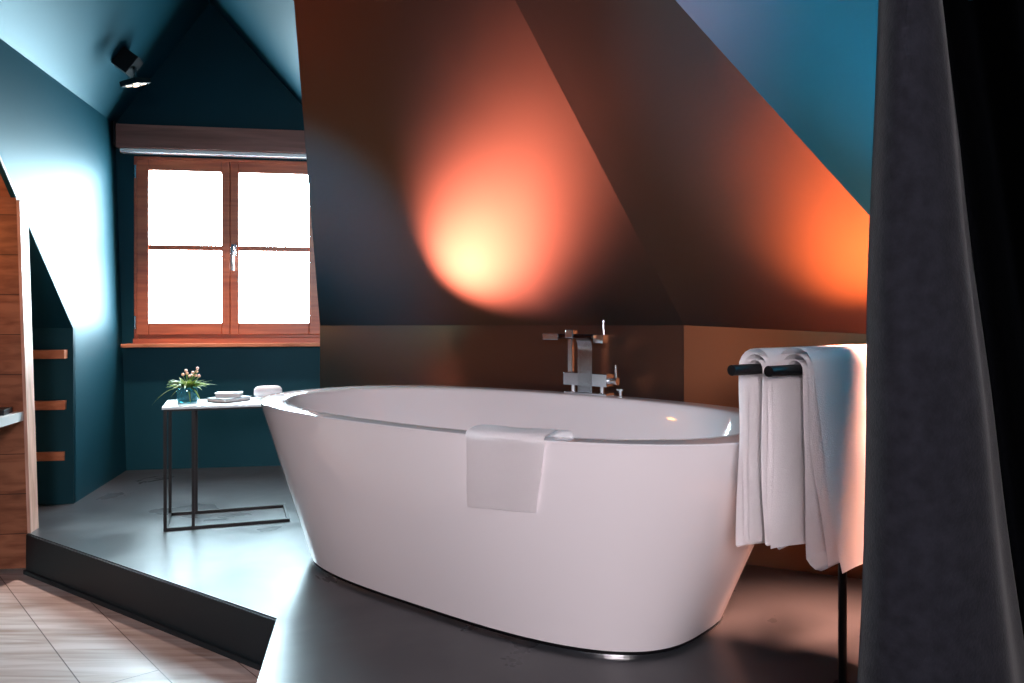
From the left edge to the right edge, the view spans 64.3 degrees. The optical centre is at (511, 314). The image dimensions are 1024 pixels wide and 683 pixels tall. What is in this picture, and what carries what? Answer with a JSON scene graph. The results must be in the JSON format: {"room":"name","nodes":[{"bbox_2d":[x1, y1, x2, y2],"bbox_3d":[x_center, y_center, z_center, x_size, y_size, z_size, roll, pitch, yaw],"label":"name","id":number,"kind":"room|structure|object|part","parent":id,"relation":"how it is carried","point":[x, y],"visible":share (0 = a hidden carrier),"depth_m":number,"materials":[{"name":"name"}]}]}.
{"room":"bathroom","nodes":[
{"label":"bathroom","id":0,"kind":"room"},
{"bbox_2d":[25,211,72,327],"bbox_3d":[-2.181,-0.179,3.451,0.420,0.477,0.501,0,0,-8],"label":"wall","id":1,"kind":"structure","parent":0,"point":[45,310],"depth_m":3.58,"materials":[{"name":"teal paint"}]},
{"bbox_2d":[32,328,75,504],"bbox_3d":[-2.201,0.455,3.679,0.444,0.790,0.094,0,0,-10],"label":"wall","id":2,"kind":"structure","parent":0,"point":[53,378],"depth_m":3.69,"materials":[{"name":"teal paint"}]},
{"bbox_2d":[33,350,67,358],"bbox_3d":[-2.169,0.177,3.668,0.300,0.039,0.043,0,0,-10],"label":"wall shelf","id":3,"kind":"object","parent":2,"relation":"attached to","point":[37,354],"visible":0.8,"depth_m":3.66,"materials":[{"name":"brown wood"}]},
{"bbox_2d":[34,400,66,409],"bbox_3d":[-2.169,0.407,3.668,0.300,0.040,0.043,0,0,-10],"label":"wall shelf","id":4,"kind":"object","parent":2,"relation":"attached to","point":[51,404],"visible":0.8,"depth_m":3.66,"materials":[{"name":"brown wood"}]},
{"bbox_2d":[36,451,64,460],"bbox_3d":[-2.169,0.636,3.668,0.300,0.040,0.043,0,0,-10],"label":"wall shelf","id":5,"kind":"object","parent":2,"relation":"attached to","point":[60,455],"visible":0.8,"depth_m":3.66,"materials":[{"name":"brown wood"}]},
{"bbox_2d":[0,39,125,501],"bbox_3d":[-1.561,-0.096,1.054,0.078,1.894,6.900,0,0,-10],"label":"wall","id":6,"kind":"structure","parent":0,"point":[58,152],"depth_m":3.82,"materials":[{"name":"teal paint"}]},
{"bbox_2d":[0,0,209,121],"bbox_3d":[-1.385,-1.413,1.186,0.560,0.740,7.100,0,0,-10],"label":"ceiling","id":7,"kind":"structure","parent":0,"point":[75,42],"depth_m":3.77,"materials":[{"name":"teal paint"}]},
{"bbox_2d":[111,46,150,86],"bbox_3d":[-1.867,-1.203,3.997,0.220,0.211,0.161,0,0,22],"label":"ceiling spotlight","id":8,"kind":"object","parent":7,"relation":"attached to","point":[126,61],"visible":1,"depth_m":3.96,"materials":[{"name":"black metal"}]},
{"bbox_2d":[0,568,259,682],"bbox_3d":[-1.600,1.036,1.100,5.200,0.060,6.600,0,0,0],"label":"floor","id":9,"kind":"structure","parent":0,"point":[49,634],"depth_m":2.45,"materials":[{"name":"brown wood"}]},
{"bbox_2d":[0,156,38,568],"bbox_3d":[-2.064,0.032,2.206,0.712,1.949,2.006,0,0,-10],"label":"cabinet","id":10,"kind":"object","parent":9,"relation":"on","point":[18,464],"visible":0.83,"depth_m":3.17,"materials":[{"name":"brown wood"}]},
{"bbox_2d":[0,407,11,415],"bbox_3d":[-1.984,0.364,3.064,0.160,0.021,0.110,0,0,-17],"label":"notebook","id":11,"kind":"object","parent":10,"relation":"on","point":[3,410],"visible":1,"depth_m":3.07,"materials":[{"name":"black paper"}]},
{"bbox_3d":[-2.217,0.265,3.152,0.664,1.443,0.064,0,0,-10],"label":"panel","id":12,"kind":"part","parent":10,"relation":"part of","materials":[{"name":"brown wood"}]},
{"bbox_2d":[28,466,861,682],"bbox_3d":[0.191,0.928,1.500,5.819,0.156,6.800,0,0,0],"label":"platform","id":13,"kind":"object","parent":9,"relation":"on","point":[777,625],"visible":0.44,"depth_m":2.34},
{"bbox_2d":[23,569,261,670],"bbox_3d":[-1.279,0.998,2.724,1.519,0.016,0.016,0,0,36],"label":"trim","id":14,"kind":"structure","parent":13,"relation":"attached to","point":[221,651],"depth_m":2.63,"materials":[{"name":"black paint"}]},
{"bbox_2d":[26,534,275,663],"bbox_3d":[-1.276,0.930,2.728,1.519,0.152,0.006,0,0,36],"label":"step riser","id":15,"kind":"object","parent":13,"relation":"attached to","point":[246,633],"depth_m":2.63,"materials":[{"name":"black paint"}]},
{"bbox_2d":[162,397,289,530],"bbox_3d":[-1.189,0.606,3.406,0.486,0.488,0.287,0,0,-19],"label":"side table","id":16,"kind":"object","parent":13,"relation":"on","point":[169,406],"visible":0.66,"depth_m":3.30,"materials":[{"name":"black metal"},{"name":"white stone"}]},
{"bbox_3d":[-1.365,0.609,3.207,0.012,0.458,0.012,0,0,-19],"label":"leg","id":17,"kind":"part","parent":16,"relation":"part of","materials":[{"name":"black metal"}]},
{"bbox_3d":[-1.450,0.609,3.456,0.012,0.458,0.012,0,0,-19],"label":"leg","id":18,"kind":"part","parent":16,"relation":"part of","materials":[{"name":"black metal"}]},
{"bbox_2d":[162,367,214,402],"bbox_3d":[-1.369,0.296,3.403,0.208,0.161,0.191,0,0,-41],"label":"flower vase","id":19,"kind":"object","parent":16,"relation":"on","point":[187,391],"visible":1,"depth_m":3.38,"materials":[{"name":"blue glass"}]},
{"bbox_2d":[177,387,197,401],"bbox_3d":[-1.358,0.332,3.411,0.084,0.060,0.084,0,0,0],"label":"glass bowl","id":20,"kind":"object","parent":19,"relation":"attached to","point":[189,394],"depth_m":3.38,"materials":[{"name":"teal glass"}]},
{"bbox_3d":[-1.267,0.609,3.241,0.012,0.458,0.012,0,0,-19],"label":"leg","id":21,"kind":"part","parent":16,"relation":"part of","materials":[{"name":"black metal"}]},
{"bbox_3d":[-1.352,0.609,3.490,0.012,0.458,0.012,0,0,-19],"label":"leg","id":22,"kind":"part","parent":16,"relation":"part of","materials":[{"name":"black metal"}]},
{"bbox_3d":[-1.189,0.376,3.406,0.474,0.008,0.275,0,0,-19],"label":"frame","id":23,"kind":"part","parent":16,"relation":"part of","materials":[{"name":"black"}]},
{"bbox_3d":[-1.186,0.844,3.407,0.480,0.012,0.275,0,0,-19],"label":"frame","id":24,"kind":"part","parent":16,"relation":"part of","materials":[{"name":"black metal"}]},
{"bbox_2d":[207,396,251,402],"bbox_3d":[-1.189,0.353,3.430,0.105,0.016,0.145,0,0,28],"label":"book","id":25,"kind":"object","parent":16,"relation":"on","point":[242,398],"visible":0.86,"depth_m":3.39,"materials":[{"name":"white paper"}]},
{"bbox_2d":[215,391,242,396],"bbox_3d":[-1.200,0.336,3.455,0.105,0.017,0.075,0,0,-12],"label":"book","id":26,"kind":"object","parent":25,"relation":"on","point":[232,393],"visible":1,"depth_m":3.42,"materials":[{"name":"white paper"}]},
{"bbox_2d":[254,385,281,397],"bbox_3d":[-1.071,0.336,3.576,0.117,0.052,0.054,0,0,-21],"label":"rolled towel","id":27,"kind":"object","parent":16,"relation":"on","point":[259,391],"visible":0.87,"depth_m":3.55,"materials":[{"name":"white fabric"}]},
{"bbox_2d":[259,385,754,656],"bbox_3d":[-0.047,0.571,2.618,1.924,0.558,1.074,0,0,40],"label":"bathtub","id":28,"kind":"object","parent":13,"relation":"on","point":[628,548],"visible":0.88,"depth_m":2.11,"materials":[{"name":"white ceramic"}]},
{"bbox_2d":[465,425,572,512],"bbox_3d":[0.008,0.378,1.989,0.281,0.212,0.133,0,0,25],"label":"hand towel","id":29,"kind":"object","parent":28,"relation":"on","point":[504,463],"visible":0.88,"depth_m":1.96,"materials":[{"name":"white fabric"}]},
{"bbox_2d":[543,321,619,396],"bbox_3d":[0.240,0.156,3.004,0.330,0.272,0.092,0,0,40],"label":"faucet","id":30,"kind":"object","parent":28,"relation":"on","point":[584,378],"visible":1,"depth_m":2.98,"materials":[{"name":"silver metal"}]},
{"bbox_3d":[0.221,0.135,3.043,0.035,0.160,0.032,0,0,40],"label":"cradle post","id":31,"kind":"part","parent":30,"relation":"part of","materials":[{"name":"silver metal"}]},
{"bbox_3d":[0.253,0.183,2.959,0.064,0.201,0.040,0,0,40],"label":"spout","id":32,"kind":"part","parent":30,"relation":"part of","materials":[{"name":"silver metal"}]},
{"bbox_3d":[0.282,0.287,2.992,0.185,0.010,0.056,0,0,40],"label":"plate","id":33,"kind":"part","parent":30,"relation":"part of","materials":[{"name":"silver metal"}]},
{"bbox_3d":[0.322,0.061,2.959,0.042,0.082,0.036,0,0,40],"label":"diverter lever","id":34,"kind":"part","parent":30,"relation":"part of","materials":[{"name":"silver metal"}]},
{"bbox_3d":[0.365,0.215,2.922,0.034,0.070,0.026,0,0,40],"label":"mixer lever","id":35,"kind":"part","parent":30,"relation":"part of","materials":[{"name":"silver metal"}]},
{"bbox_2d":[616,389,624,397],"bbox_3d":[0.386,0.277,2.894,0.032,0.031,0.032,0,0,0],"label":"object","id":36,"kind":"object","parent":28,"relation":"on","point":[619,390],"visible":1,"depth_m":2.88,"materials":[{"name":"silver metal"}]},
{"bbox_2d":[727,363,849,682],"bbox_3d":[0.703,0.477,1.825,0.555,0.746,0.088,0,0,-35],"label":"towel stand","id":37,"kind":"object","parent":13,"relation":"on","point":[741,369],"visible":0.5,"depth_m":1.85,"materials":[{"name":"black metal"}]},
{"bbox_3d":[0.670,0.115,1.842,0.520,0.023,0.023,0,0,-35],"label":"rail","id":38,"kind":"part","parent":37,"relation":"part of","materials":[{"name":"black metal"}]},
{"bbox_3d":[0.736,0.115,1.808,0.520,0.023,0.023,0,0,-35],"label":"rail","id":39,"kind":"part","parent":37,"relation":"part of","materials":[{"name":"black metal"}]},
{"bbox_2d":[736,345,842,548],"bbox_3d":[0.667,0.293,1.839,0.368,0.445,0.105,0,0,-35],"label":"bath towel","id":40,"kind":"object","parent":37,"relation":"hanging from","point":[770,505],"visible":0.45,"depth_m":1.73,"materials":[{"name":"white fabric"}]},
{"bbox_2d":[777,345,865,573],"bbox_3d":[0.758,0.295,1.784,0.366,0.454,0.178,0,0,-34],"label":"bath towel","id":41,"kind":"object","parent":37,"relation":"hanging from","point":[829,396],"visible":0.52,"depth_m":1.69,"materials":[{"name":"white fabric"}]},
{"bbox_3d":[0.754,0.477,1.861,0.019,0.725,0.019,0,0,0],"label":"post","id":42,"kind":"part","parent":37,"relation":"part of","materials":[{"name":"black metal"}]},
{"bbox_2d":[116,4,319,469],"bbox_3d":[-1.653,-0.543,4.652,1.966,2.786,0.220,0,0,-10],"label":"wall","id":43,"kind":"structure","parent":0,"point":[212,77],"depth_m":4.53,"materials":[{"name":"teal paint"}]},
{"bbox_2d":[113,121,306,159],"bbox_3d":[-1.545,-0.961,4.512,1.218,0.163,0.088,0,0,-10],"label":"roller blind","id":44,"kind":"object","parent":43,"relation":"attached to","point":[142,139],"visible":0.71,"depth_m":4.46,"materials":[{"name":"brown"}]},
{"bbox_3d":[-1.541,-0.889,4.517,1.168,0.020,0.067,0,0,-10],"label":"blind rail","id":45,"kind":"part","parent":44,"relation":"part of","materials":[{"name":"white metal"}]},
{"bbox_2d":[121,156,319,347],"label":"window","id":46,"kind":"structure","parent":43,"relation":"attached to","point":[228,333],"depth_m":4.52,"materials":[{"name":"brown wood"}]},
{"bbox_3d":[-1.811,-0.370,4.513,0.488,0.962,0.060,0,0,-10],"label":"sash","id":47,"kind":"part","parent":46,"relation":"part of","materials":[{"name":"brown wood"}]},
{"bbox_3d":[-1.560,0.167,4.518,1.125,0.020,0.075,0,0,-10],"label":"sill","id":48,"kind":"part","parent":46,"relation":"part of","materials":[{"name":"brown wood"}]},
{"bbox_3d":[-1.541,-0.318,4.506,0.028,0.150,0.044,0,0,-10],"label":"handle","id":49,"kind":"part","parent":46,"relation":"part of","materials":[{"name":"silver metal"}]},
{"bbox_3d":[-1.329,-0.370,4.596,0.488,0.962,0.060,0,0,-10],"label":"sash","id":50,"kind":"part","parent":46,"relation":"part of","materials":[{"name":"brown wood"}]},
{"bbox_2d":[209,0,301,104],"bbox_3d":[-1.173,-1.417,3.626,0.689,0.747,2.365,0,0,-10],"label":"ceiling","id":51,"kind":"structure","parent":0,"point":[268,27],"depth_m":3.80,"materials":[{"name":"teal paint"}]},
{"bbox_2d":[293,0,683,325],"bbox_3d":[-0.634,-0.875,2.904,1.994,1.854,1.625,0,0,38],"label":"wall","id":52,"kind":"structure","parent":0,"point":[453,179],"depth_m":2.88,"materials":[{"name":"brown paint"}]},
{"bbox_2d":[320,325,683,401],"bbox_3d":[-0.143,0.443,3.532,1.994,0.814,0.120,0,0,38],"label":"wall","id":53,"kind":"structure","parent":0,"point":[649,359],"depth_m":3.39,"materials":[{"name":"brown paint"}]},
{"bbox_2d":[515,0,869,333],"bbox_3d":[0.352,-0.859,2.473,2.163,1.883,0.692,0,0,-19],"label":"wall","id":54,"kind":"structure","parent":0,"point":[739,222],"depth_m":2.43,"materials":[{"name":"brown paint"}]},
{"bbox_2d":[684,325,865,578],"bbox_3d":[1.131,0.443,2.685,1.107,0.814,0.120,0,0,26],"label":"wall","id":55,"kind":"structure","parent":0,"point":[708,351],"depth_m":2.79,"materials":[{"name":"brown paint"}]},
{"bbox_2d":[675,0,971,215],"bbox_3d":[0.772,-0.857,-0.447,2.119,1.879,5.653,0,0,-7],"label":"ceiling","id":56,"kind":"structure","parent":0,"point":[813,62],"depth_m":2.01,"materials":[{"name":"teal paint"}]},
{"bbox_2d":[942,0,1023,636],"bbox_3d":[0.919,-0.251,1.380,0.548,2.178,0.160,0,0,0],"label":"curtain","id":57,"kind":"object","parent":56,"relation":"hanging from","point":[985,38],"visible":0.62,"depth_m":1.40,"materials":[{"name":"black fabric"}]},
{"bbox_3d":[0.855,-1.365,1.075,0.994,0.024,0.174,0,0,0],"label":"rail","id":58,"kind":"object","parent":56,"relation":"attached to","visible":0},
{"bbox_2d":[857,0,1023,682],"bbox_3d":[0.615,-0.256,1.100,0.438,2.188,0.202,0,0,-40],"label":"curtain","id":59,"kind":"object","parent":58,"relation":"hanging from","point":[939,603],"visible":1,"depth_m":0.96,"materials":[{"name":"grey fabric"}]}
]}

